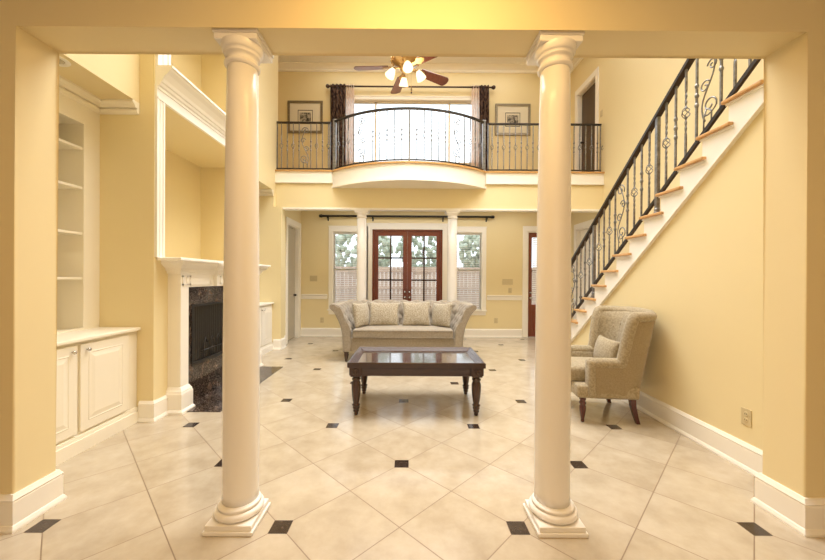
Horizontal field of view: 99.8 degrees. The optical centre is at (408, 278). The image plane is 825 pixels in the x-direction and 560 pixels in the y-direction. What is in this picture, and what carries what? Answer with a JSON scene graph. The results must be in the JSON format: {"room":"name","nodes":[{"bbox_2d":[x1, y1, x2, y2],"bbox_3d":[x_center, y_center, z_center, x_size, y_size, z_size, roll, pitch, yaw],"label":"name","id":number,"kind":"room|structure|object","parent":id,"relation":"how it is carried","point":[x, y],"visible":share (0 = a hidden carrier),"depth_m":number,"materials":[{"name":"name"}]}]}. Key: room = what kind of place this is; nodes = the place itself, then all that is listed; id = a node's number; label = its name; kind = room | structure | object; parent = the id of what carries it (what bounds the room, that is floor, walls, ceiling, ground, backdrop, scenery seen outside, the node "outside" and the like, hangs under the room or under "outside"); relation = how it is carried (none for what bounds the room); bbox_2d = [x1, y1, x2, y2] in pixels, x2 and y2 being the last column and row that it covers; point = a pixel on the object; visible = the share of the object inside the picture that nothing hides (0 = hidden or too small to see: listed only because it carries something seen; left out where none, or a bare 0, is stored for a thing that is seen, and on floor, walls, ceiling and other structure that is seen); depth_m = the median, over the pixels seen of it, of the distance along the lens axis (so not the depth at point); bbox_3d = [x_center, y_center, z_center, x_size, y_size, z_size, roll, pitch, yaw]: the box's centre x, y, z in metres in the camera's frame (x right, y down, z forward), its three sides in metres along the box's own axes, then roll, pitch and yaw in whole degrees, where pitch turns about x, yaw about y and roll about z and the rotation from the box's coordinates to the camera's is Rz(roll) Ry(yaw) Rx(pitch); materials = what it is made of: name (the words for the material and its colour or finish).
{"room":"living room","nodes":[
{"label":"living room","id":0,"kind":"room"},
{"bbox_2d":[59,54,273,406],"bbox_3d":[-2.987,-1.767,4.268,1.225,6.180,4.395,0,0,0],"label":"wall","id":1,"kind":"structure","parent":0,"point":[133,284],"depth_m":3.25,"materials":[{"name":"paint"}]},
{"bbox_2d":[59,56,70,66],"bbox_3d":[-2.636,-1.629,2.587,0.176,0.006,0.176,0,0,0],"label":"recessed light","id":2,"kind":"object","parent":1,"relation":"in","point":[63,62],"visible":0.32,"depth_m":2.62,"materials":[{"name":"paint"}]},
{"bbox_2d":[59,75,139,114],"bbox_3d":[-2.693,-1.580,2.654,0.368,0.105,1.165,0,0,0],"label":"trim","id":3,"kind":"structure","parent":1,"relation":"attached to","point":[67,88],"depth_m":3.15,"materials":[{"name":"beige paint"}]},
{"bbox_2d":[154,55,258,256],"bbox_3d":[-2.697,-2.168,4.334,0.970,3.915,2.192,0,0,0],"label":"trim","id":4,"kind":"structure","parent":1,"relation":"attached to","point":[173,90],"depth_m":3.35,"materials":[{"name":"paint"}]},
{"bbox_2d":[137,335,286,422],"bbox_3d":[-2.440,1.228,5.074,0.164,0.190,3.712,0,0,0],"label":"baseboard","id":5,"kind":"structure","parent":1,"relation":"attached to","point":[148,411],"depth_m":3.26,"materials":[{"name":"paint"}]},
{"bbox_2d":[259,189,273,195],"bbox_3d":[-2.701,-1.595,5.952,0.368,0.105,1.030,0,0,0],"label":"trim","id":6,"kind":"structure","parent":1,"relation":"attached to","point":[262,192],"depth_m":6.42,"materials":[{"name":"beige paint"}]},
{"bbox_2d":[278,58,582,73],"bbox_3d":[0.231,-4.766,4.997,6.952,0.150,5.865,0,0,0],"label":"trim","id":7,"kind":"structure","parent":1,"relation":"attached to","point":[282,66],"depth_m":7.86,"materials":[{"name":"paint"}]},
{"bbox_2d":[259,55,284,341],"bbox_3d":[-2.990,-1.777,6.565,1.230,6.180,0.200,0,0,0],"label":"wall","id":8,"kind":"structure","parent":0,"point":[271,217],"depth_m":6.47,"materials":[{"name":"paint"}]},
{"bbox_2d":[275,171,603,184],"bbox_3d":[0.585,-1.898,6.616,6.202,0.215,0.155,0,0,0],"label":"trim","id":9,"kind":"structure","parent":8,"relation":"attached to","point":[280,176],"depth_m":6.56,"materials":[{"name":"paint"}]},
{"bbox_2d":[275,161,604,173],"bbox_3d":[0.586,-2.018,6.350,6.202,0.028,0.725,0,0,0],"label":"trim","id":10,"kind":"structure","parent":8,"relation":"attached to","point":[383,162],"depth_m":6.38,"materials":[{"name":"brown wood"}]},
{"bbox_2d":[276,121,330,169],"bbox_3d":[-1.998,-2.515,6.604,1.026,0.932,0.074,0,0,0],"label":"balcony railing","id":11,"kind":"object","parent":10,"relation":"on","point":[278,122],"visible":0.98,"depth_m":6.60,"materials":[{"name":"metal"}]},
{"bbox_2d":[333,107,485,170],"bbox_3d":[0.008,-2.527,6.345,2.924,0.982,0.616,0,0,0],"label":"balcony railing","id":12,"kind":"object","parent":10,"relation":"on","point":[353,115],"visible":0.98,"depth_m":6.23,"materials":[{"name":"metal"}]},
{"bbox_2d":[487,123,602,171],"bbox_3d":[2.619,-2.487,6.615,2.240,0.932,0.074,0,0,0],"label":"balcony railing","id":13,"kind":"object","parent":10,"relation":"on","point":[492,124],"visible":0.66,"depth_m":6.61,"materials":[{"name":"metal"}]},
{"bbox_2d":[284,211,300,334],"bbox_3d":[-2.541,-0.257,7.308,0.150,3.140,1.270,0,0,0],"label":"wall","id":14,"kind":"structure","parent":0,"point":[295,215],"depth_m":7.16,"materials":[{"name":"paint"}]},
{"bbox_2d":[288,227,296,339],"bbox_3d":[-2.542,0.101,7.420,0.109,2.407,0.710,0,0,0],"label":"door","id":15,"kind":"structure","parent":14,"relation":"in","point":[291,232],"depth_m":7.52,"materials":[{"name":"grey paint"}]},
{"bbox_2d":[285,216,300,343],"bbox_3d":[-2.528,0.032,7.419,0.160,2.560,0.950,0,0,0],"label":"trim","id":16,"kind":"structure","parent":14,"relation":"attached to","point":[289,222],"depth_m":7.77,"materials":[{"name":"paint"}]},
{"bbox_2d":[278,55,526,63],"bbox_3d":[-0.138,-4.903,5.071,8.090,0.120,6.015,0,0,0],"label":"ceiling","id":17,"kind":"structure","parent":0,"point":[281,58],"depth_m":7.70,"materials":[{"name":"paint"}]},
{"bbox_2d":[354,56,448,93],"bbox_3d":[-0.076,-3.603,4.416,1.243,2.463,1.273,0,0,0],"label":"ceiling fan","id":18,"kind":"object","parent":17,"relation":"hanging from","point":[405,64],"visible":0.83,"depth_m":4.41,"materials":[{"name":"brown wood"}]},
{"bbox_2d":[278,72,539,328],"bbox_3d":[0.111,-1.765,8.018,7.440,6.180,0.150,0,0,0],"label":"wall","id":19,"kind":"structure","parent":0,"point":[504,233],"depth_m":7.94,"materials":[{"name":"paint"}]},
{"bbox_2d":[287,100,322,132],"bbox_3d":[-2.361,-3.687,7.912,0.803,0.735,0.028,0,0,0],"label":"framed print","id":20,"kind":"object","parent":19,"relation":"attached to","point":[301,111],"visible":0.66,"depth_m":7.91,"materials":[{"name":"beige paper"}]},
{"bbox_2d":[300,113,310,120],"bbox_3d":[-2.361,-3.687,7.913,0.257,0.200,0.002,0,0,0],"label":"print","id":21,"kind":"object","parent":20,"relation":"attached to","point":[303,116],"depth_m":7.91},
{"bbox_2d":[310,276,316,280],"bbox_3d":[-2.179,-0.008,7.938,0.170,0.130,0.014,0,0,0],"label":"light switch","id":22,"kind":"object","parent":19,"relation":"attached to","point":[312,278],"visible":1,"depth_m":7.94,"materials":[{"name":"plastic"}]},
{"bbox_2d":[327,226,368,313],"bbox_3d":[-1.383,-0.197,7.995,0.940,2.027,0.199,0,0,0],"label":"window","id":23,"kind":"structure","parent":19,"relation":"in","point":[351,229],"depth_m":7.92,"materials":[{"name":"paint"}]},
{"bbox_2d":[333,232,356,300],"bbox_3d":[-1.383,-0.188,7.989,0.698,1.768,0.050,0,0,0],"label":"blind","id":24,"kind":"object","parent":23,"relation":"attached to","point":[334,232],"visible":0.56,"depth_m":7.98,"materials":[{"name":"white plastic"}]},
{"bbox_2d":[374,231,406,299],"bbox_3d":[-0.416,0.107,7.970,0.755,2.410,0.110,0,0,0],"label":"door","id":25,"kind":"structure","parent":19,"relation":"in","point":[377,233],"depth_m":7.98,"materials":[{"name":"brown wood"}]},
{"bbox_2d":[378,240,402,298],"bbox_3d":[-0.428,-0.013,8.044,0.622,2.050,0.024,0,0,0],"label":"door blind","id":26,"kind":"object","parent":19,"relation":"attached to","point":[393,240],"visible":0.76,"depth_m":8.03,"materials":[{"name":"white plastic"}]},
{"bbox_2d":[366,223,447,300],"bbox_3d":[-0.037,0.028,7.934,1.885,2.593,0.032,0,0,0],"label":"trim","id":27,"kind":"structure","parent":19,"relation":"attached to","point":[396,226],"depth_m":7.92,"materials":[{"name":"paint"}]},
{"bbox_2d":[319,214,494,221],"bbox_3d":[-0.046,-1.377,7.880,3.976,0.135,0.125,0,0,0],"label":"curtain rod","id":28,"kind":"object","parent":19,"relation":"attached to","point":[320,215],"visible":1,"depth_m":7.83,"materials":[{"name":"black metal"}]},
{"bbox_2d":[372,229,442,300],"bbox_3d":[-0.037,0.100,8.010,1.605,2.450,0.120,0,0,0],"label":"trim","id":29,"kind":"structure","parent":19,"relation":"attached to","point":[373,230],"depth_m":7.95,"materials":[{"name":"brown wood"}]},
{"bbox_2d":[326,84,495,93],"bbox_3d":[0.042,-4.302,7.859,3.832,0.145,0.143,0,0,0],"label":"curtain rod","id":30,"kind":"object","parent":19,"relation":"attached to","point":[493,87],"visible":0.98,"depth_m":7.82,"materials":[{"name":"black metal"}]},
{"bbox_2d":[330,84,353,169],"bbox_3d":[-1.505,-3.219,7.831,0.550,2.330,0.073,0,0,0],"label":"curtain","id":31,"kind":"object","parent":30,"relation":"hanging from","point":[341,99],"visible":0.68,"depth_m":7.83,"materials":[{"name":"white fabric"}]},
{"bbox_2d":[330,84,345,169],"bbox_3d":[-1.603,-3.219,7.831,0.353,2.330,0.073,0,0,0],"label":"drape","id":32,"kind":"object","parent":31,"relation":"hanging from","point":[337,96],"depth_m":7.82,"materials":[{"name":"brown fabric"}]},
{"bbox_2d":[471,85,488,170],"bbox_3d":[1.605,-3.200,7.841,0.410,2.330,0.073,0,0,0],"label":"curtain","id":33,"kind":"object","parent":30,"relation":"hanging from","point":[479,97],"visible":0.67,"depth_m":7.84,"materials":[{"name":"white fabric"}]},
{"bbox_2d":[479,85,488,170],"bbox_3d":[1.694,-3.199,7.841,0.233,2.330,0.073,0,0,0],"label":"drape","id":34,"kind":"object","parent":33,"relation":"hanging from","point":[483,94],"depth_m":7.84,"materials":[{"name":"brown fabric"}]},
{"bbox_2d":[301,328,521,337],"bbox_3d":[0.054,1.230,7.940,5.059,0.190,0.032,0,0,0],"label":"baseboard","id":35,"kind":"structure","parent":19,"relation":"attached to","point":[304,331],"depth_m":7.94,"materials":[{"name":"paint"}]},
{"bbox_2d":[301,294,521,299],"bbox_3d":[0.058,0.419,7.937,5.060,0.112,0.030,0,0,0],"label":"trim","id":36,"kind":"structure","parent":19,"relation":"attached to","point":[303,296],"depth_m":7.93,"materials":[{"name":"paint"}]},
{"bbox_2d":[354,95,470,164],"bbox_3d":[0.071,-3.348,7.985,3.410,1.627,0.199,0,0,0],"label":"window","id":37,"kind":"structure","parent":19,"relation":"in","point":[410,100],"depth_m":7.95,"materials":[{"name":"paint"}]},
{"bbox_2d":[407,231,439,300],"bbox_3d":[0.341,0.112,7.971,0.756,2.410,0.110,0,0,0],"label":"door","id":38,"kind":"structure","parent":19,"relation":"in","point":[410,233],"depth_m":7.98,"materials":[{"name":"brown wood"}]},
{"bbox_2d":[411,238,435,296],"bbox_3d":[0.354,-0.008,8.046,0.623,2.050,0.024,0,0,0],"label":"door blind","id":39,"kind":"object","parent":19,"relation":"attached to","point":[418,238],"visible":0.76,"depth_m":8.03,"materials":[{"name":"white plastic"}]},
{"bbox_2d":[447,226,486,314],"bbox_3d":[1.319,-0.181,8.002,0.935,2.027,0.199,0,0,0],"label":"window","id":40,"kind":"structure","parent":19,"relation":"in","point":[460,229],"depth_m":7.93,"materials":[{"name":"paint"}]},
{"bbox_2d":[457,233,480,308],"bbox_3d":[1.319,-0.171,7.996,0.693,1.768,0.050,0,0,0],"label":"blind","id":41,"kind":"object","parent":40,"relation":"attached to","point":[457,233],"visible":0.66,"depth_m":7.99,"materials":[{"name":"white plastic"}]},
{"bbox_2d":[502,279,512,284],"bbox_3d":[2.255,0.073,7.949,0.230,0.116,0.014,0,0,0],"label":"light switch","id":42,"kind":"object","parent":19,"relation":"attached to","point":[504,281],"visible":1,"depth_m":7.94,"materials":[{"name":"plastic"}]},
{"bbox_2d":[495,104,530,135],"bbox_3d":[2.370,-3.631,7.924,0.805,0.720,0.028,0,0,0],"label":"framed print","id":43,"kind":"object","parent":19,"relation":"attached to","point":[504,113],"visible":0.98,"depth_m":7.92,"materials":[{"name":"beige paper"}]},
{"bbox_2d":[507,115,517,122],"bbox_3d":[2.370,-3.631,7.925,0.258,0.200,0.002,0,0,0],"label":"print","id":44,"kind":"object","parent":43,"relation":"attached to","point":[510,118],"depth_m":7.93},
{"bbox_2d":[522,226,536,336],"bbox_3d":[3.113,0.071,8.007,1.025,2.545,0.142,0,0,0],"label":"trim","id":45,"kind":"structure","parent":19,"relation":"attached to","point":[526,229],"depth_m":7.93,"materials":[{"name":"paint"}]},
{"bbox_2d":[528,233,536,336],"bbox_3d":[3.113,0.139,7.978,0.753,2.390,0.110,0,0,0],"label":"door","id":46,"kind":"structure","parent":19,"relation":"in","point":[531,307],"depth_m":7.99,"materials":[{"name":"brown wood"}]},
{"bbox_2d":[532,238,536,301],"bbox_3d":[3.110,-0.194,7.977,0.545,1.476,0.016,0,0,0],"label":"door blind","id":47,"kind":"object","parent":19,"relation":"attached to","point":[533,253],"visible":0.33,"depth_m":7.97,"materials":[{"name":"white plastic"}]},
{"bbox_2d":[0,336,824,559],"bbox_3d":[-0.169,1.409,2.356,8.090,0.120,11.500,0,0,0],"label":"floor","id":48,"kind":"structure","parent":0,"point":[415,474],"depth_m":2.27,"materials":[{"name":"tile"}]},
{"bbox_2d":[56,327,140,465],"bbox_3d":[-2.895,0.891,2.666,0.813,0.880,1.158,0,0,0],"label":"base cabinet","id":49,"kind":"object","parent":48,"relation":"on","point":[96,379],"depth_m":2.79,"materials":[{"name":"beige paint"}]},
{"bbox_2d":[57,93,99,333],"bbox_3d":[-3.090,-0.593,2.659,0.415,2.085,1.162,0,0,0],"label":"bookcase","id":50,"kind":"object","parent":49,"relation":"on","point":[78,259],"visible":0.48,"depth_m":3.08,"materials":[{"name":"beige paint"}]},
{"bbox_2d":[156,257,270,414],"bbox_3d":[-2.260,0.560,4.347,0.258,1.535,2.140,0,0,0],"label":"fireplace mantel","id":51,"kind":"object","parent":48,"relation":"on","point":[183,273],"visible":0.61,"depth_m":3.44,"materials":[{"name":"paint"}]},
{"bbox_2d":[188,286,222,400],"bbox_3d":[-2.362,0.704,4.348,0.055,1.245,1.570,0,0,0],"label":"marble surround","id":52,"kind":"object","parent":51,"relation":"attached to","point":[204,377],"visible":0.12,"depth_m":3.96,"materials":[{"name":"brown stone"}]},
{"bbox_2d":[191,301,222,366],"bbox_3d":[-2.362,0.609,4.347,0.075,0.665,1.240,0,0,0],"label":"firebox","id":53,"kind":"object","parent":52,"relation":"in","point":[207,318],"visible":0.54,"depth_m":4.03,"materials":[{"name":"black metal"}]},
{"bbox_2d":[156,257,270,266],"bbox_3d":[-2.267,-0.193,4.344,0.235,0.030,2.140,0,0,0],"label":"mantel shelf","id":54,"kind":"object","parent":51,"relation":"attached to","point":[173,260],"depth_m":3.45,"materials":[{"name":"paint"}]},
{"bbox_2d":[187,366,281,411],"bbox_3d":[-2.121,1.325,4.346,0.465,0.006,1.750,0,0,0],"label":"hearth slab","id":55,"kind":"object","parent":48,"relation":"on","point":[211,401],"visible":0.5,"depth_m":3.84,"materials":[{"name":"stone"}]},
{"bbox_2d":[202,27,273,536],"bbox_3d":[-0.943,-0.002,1.954,0.264,2.695,0.296,0,0,0],"label":"column","id":56,"kind":"structure","parent":48,"relation":"on","point":[241,508],"depth_m":1.88,"materials":[{"name":"paint"}]},
{"bbox_2d":[260,302,273,354],"bbox_3d":[-2.903,0.876,5.961,0.813,0.880,1.024,0,0,0],"label":"base cabinet","id":57,"kind":"object","parent":48,"relation":"on","point":[266,344],"depth_m":6.15,"materials":[{"name":"paint"}]},
{"bbox_2d":[354,209,369,300],"bbox_3d":[-0.904,0.011,6.633,0.280,2.629,0.250,0,0,0],"label":"column","id":58,"kind":"structure","parent":48,"relation":"on","point":[361,213],"depth_m":6.55,"materials":[{"name":"paint"}]},
{"bbox_2d":[330,299,476,361],"bbox_3d":[-0.094,0.859,5.953,2.342,0.948,0.920,0,0,0],"label":"sofa","id":59,"kind":"object","parent":48,"relation":"on","point":[400,335],"visible":0.73,"depth_m":5.53,"materials":[{"name":"fabric"}]},
{"bbox_2d":[352,302,369,327],"bbox_3d":[-0.793,0.605,5.831,0.185,0.431,0.458,0,0,27],"label":"throw pillow","id":60,"kind":"object","parent":59,"relation":"on","point":[361,315],"visible":0.98,"depth_m":5.71,"materials":[{"name":"beige fabric"}]},
{"bbox_2d":[369,302,399,325],"bbox_3d":[-0.418,0.606,5.932,0.543,0.416,0.196,0,0,-6],"label":"throw pillow","id":61,"kind":"object","parent":59,"relation":"on","point":[380,313],"visible":0.98,"depth_m":5.87,"materials":[{"name":"beige fabric"}]},
{"bbox_2d":[402,302,430,325],"bbox_3d":[0.127,0.600,5.933,0.504,0.425,0.198,0,0,5],"label":"throw pillow","id":62,"kind":"object","parent":59,"relation":"on","point":[413,313],"visible":1,"depth_m":5.87,"materials":[{"name":"beige fabric"}]},
{"bbox_2d":[431,303,451,327],"bbox_3d":[0.552,0.613,5.874,0.459,0.444,0.194,1,0,42],"label":"throw pillow","id":63,"kind":"object","parent":59,"relation":"on","point":[441,313],"visible":1,"depth_m":5.78,"materials":[{"name":"beige fabric"}]},
{"bbox_2d":[347,347,485,415],"bbox_3d":[0.073,1.077,3.738,1.342,0.534,0.774,0,0,0],"label":"coffee table","id":64,"kind":"object","parent":48,"relation":"on","point":[465,362],"visible":1,"depth_m":3.40,"materials":[{"name":"brown wood"}]},
{"bbox_2d":[347,347,485,368],"bbox_3d":[0.074,0.836,3.737,1.342,0.052,0.774,0,0,0],"label":"tabletop","id":65,"kind":"object","parent":64,"relation":"attached to","point":[363,357],"depth_m":3.68,"materials":[{"name":"brown wood"}]},
{"bbox_2d":[445,210,460,300],"bbox_3d":[0.826,0.021,6.637,0.280,2.629,0.250,0,0,0],"label":"column","id":66,"kind":"structure","parent":48,"relation":"on","point":[452,218],"depth_m":6.55,"materials":[{"name":"paint"}]},
{"bbox_2d":[523,30,588,537],"bbox_3d":[0.817,0.009,1.958,0.264,2.695,0.296,0,0,0],"label":"column","id":67,"kind":"structure","parent":48,"relation":"on","point":[550,510],"depth_m":1.88,"materials":[{"name":"paint"}]},
{"bbox_2d":[571,305,656,424],"bbox_3d":[1.981,0.822,3.550,0.800,1.068,0.834,0,0,6],"label":"armchair","id":68,"kind":"object","parent":48,"relation":"on","point":[620,377],"visible":0.93,"depth_m":3.22,"materials":[{"name":"beige fabric"}]},
{"bbox_2d":[571,357,589,380],"bbox_3d":[1.866,0.916,3.562,0.570,0.170,0.450,0,0,6],"label":"seat cushion","id":69,"kind":"object","parent":68,"relation":"on","point":[577,363],"depth_m":3.37,"materials":[{"name":"beige fabric"}]},
{"bbox_2d":[593,335,619,357],"bbox_3d":[2.010,0.732,3.527,0.152,0.264,0.462,0,0,8],"label":"lumbar pillow","id":70,"kind":"object","parent":68,"relation":"on","point":[604,347],"visible":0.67,"depth_m":3.45,"materials":[{"name":"beige fabric"}]},
{"bbox_2d":[571,79,763,342],"bbox_3d":[3.021,0.003,4.131,1.315,2.713,3.558,0,0,0],"label":"staircase","id":71,"kind":"structure","parent":48,"relation":"on","point":[745,105],"depth_m":3.04,"materials":[{"name":"paint"}]},
{"bbox_2d":[571,59,760,318],"bbox_3d":[2.496,-0.851,3.990,0.074,3.751,3.725,0,0,0],"label":"stair railing","id":72,"kind":"object","parent":71,"relation":"on","point":[655,123],"visible":0.71,"depth_m":3.50,"materials":[{"name":"metal"}]},
{"bbox_2d":[0,0,824,497],"bbox_3d":[-0.149,-1.740,1.962,8.090,6.180,0.230,0,0,0],"label":"wall","id":73,"kind":"structure","parent":0,"point":[789,35],"depth_m":1.89,"materials":[{"name":"paint"}]},
{"bbox_2d":[0,469,66,533],"bbox_3d":[-3.072,1.238,1.968,1.980,0.190,0.294,0,0,0],"label":"baseboard","id":74,"kind":"structure","parent":73,"relation":"attached to","point":[18,509],"depth_m":1.92,"materials":[{"name":"paint"}]},
{"bbox_2d":[750,473,824,536],"bbox_3d":[2.886,1.274,1.982,1.584,0.190,0.294,0,0,0],"label":"baseboard","id":75,"kind":"structure","parent":73,"relation":"attached to","point":[806,516],"depth_m":1.91,"materials":[{"name":"paint"}]},
{"bbox_2d":[276,183,602,208],"bbox_3d":[0.582,-1.561,6.635,6.202,0.470,0.120,0,0,0],"label":"wall header","id":76,"kind":"structure","parent":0,"point":[323,195],"depth_m":6.57,"materials":[{"name":"paint"}]},
{"bbox_2d":[331,163,485,188],"bbox_3d":[0.004,-1.858,6.345,2.948,0.300,0.693,0,0,0],"label":"trim","id":77,"kind":"structure","parent":76,"relation":"attached to","point":[388,175],"depth_m":6.17,"materials":[{"name":"paint"}]},
{"bbox_2d":[283,207,599,212],"bbox_3d":[0.649,-1.313,6.628,6.065,0.035,0.155,0,0,0],"label":"trim","id":78,"kind":"structure","parent":76,"relation":"attached to","point":[284,208],"depth_m":6.56,"materials":[{"name":"paint"}]},
{"bbox_2d":[571,108,763,450],"bbox_3d":[2.481,-0.034,3.878,0.120,2.783,3.575,0,0,0],"label":"wall","id":79,"kind":"structure","parent":0,"point":[701,277],"depth_m":2.77,"materials":[{"name":"paint"}]},
{"bbox_2d":[622,391,762,476],"bbox_3d":[2.397,1.262,3.854,0.032,0.190,3.515,0,0,0],"label":"baseboard","id":80,"kind":"structure","parent":79,"relation":"attached to","point":[743,455],"depth_m":2.81,"materials":[{"name":"paint"}]},
{"bbox_2d":[741,407,751,426],"bbox_3d":[2.414,0.989,2.485,0.009,0.120,0.075,0,0,0],"label":"wall outlet","id":81,"kind":"object","parent":79,"relation":"attached to","point":[746,414],"visible":1,"depth_m":2.48,"materials":[{"name":"plastic"}]},
{"bbox_2d":[571,58,763,318],"bbox_3d":[3.763,-1.730,5.019,0.150,6.180,5.865,0,0,0],"label":"wall","id":82,"kind":"structure","parent":0,"point":[631,90],"depth_m":5.60,"materials":[{"name":"paint"}]},
{"bbox_2d":[573,219,597,318],"bbox_3d":[3.732,0.081,7.239,0.160,2.540,0.940,0,0,0],"label":"trim","id":83,"kind":"structure","parent":82,"relation":"attached to","point":[578,228],"depth_m":7.59,"materials":[{"name":"paint"}]},
{"bbox_2d":[579,229,591,308],"bbox_3d":[3.745,0.149,7.240,0.109,2.387,0.700,0,0,0],"label":"door","id":84,"kind":"structure","parent":82,"relation":"in","point":[583,232],"depth_m":7.32,"materials":[{"name":"paint"}]},
{"bbox_2d":[574,66,598,171],"bbox_3d":[3.751,-3.059,7.226,0.160,2.140,0.940,0,0,0],"label":"trim","id":85,"kind":"structure","parent":82,"relation":"attached to","point":[590,80],"depth_m":7.48,"materials":[{"name":"paint"}]},
{"bbox_2d":[580,83,594,171],"bbox_3d":[3.764,-2.991,7.226,0.109,1.987,0.700,0,0,0],"label":"door","id":86,"kind":"structure","parent":82,"relation":"in","point":[588,99],"depth_m":7.27,"materials":[{"name":"wood"}]},
{"label":"outside","id":87,"kind":"structure","parent":0,"visible":0},
{"bbox_3d":[0.946,1.412,19.059,30.000,0.140,21.900,0,0,0],"label":"ground","id":88,"kind":"structure","parent":87,"visible":0},
{"bbox_2d":[336,234,392,266],"bbox_3d":[-1.945,-0.520,14.473,2.630,3.740,2.601,0,0,0],"label":"tree","id":89,"kind":"object","parent":88,"relation":"on","point":[385,249],"visible":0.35,"depth_m":13.92,"materials":[{"name":"green plant"}]},
{"bbox_2d":[395,232,435,265],"bbox_3d":[0.614,-0.623,16.000,2.558,3.963,2.660,0,0,0],"label":"tree","id":90,"kind":"object","parent":88,"relation":"on","point":[399,247],"visible":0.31,"depth_m":15.50,"materials":[{"name":"green plant"}]},
{"bbox_2d":[335,267,535,307],"bbox_3d":[0.106,0.477,12.182,17.076,1.780,0.060,0,0,0],"label":"wooden fence","id":91,"kind":"object","parent":88,"relation":"on","point":[417,287],"visible":0.08,"depth_m":12.19,"materials":[{"name":"brown wood"}]},
{"bbox_2d":[458,235,479,266],"bbox_3d":[3.079,-0.351,15.028,1.950,3.458,1.986,0,0,0],"label":"tree","id":92,"kind":"object","parent":88,"relation":"on","point":[466,242],"visible":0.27,"depth_m":14.64,"materials":[{"name":"green plant"}]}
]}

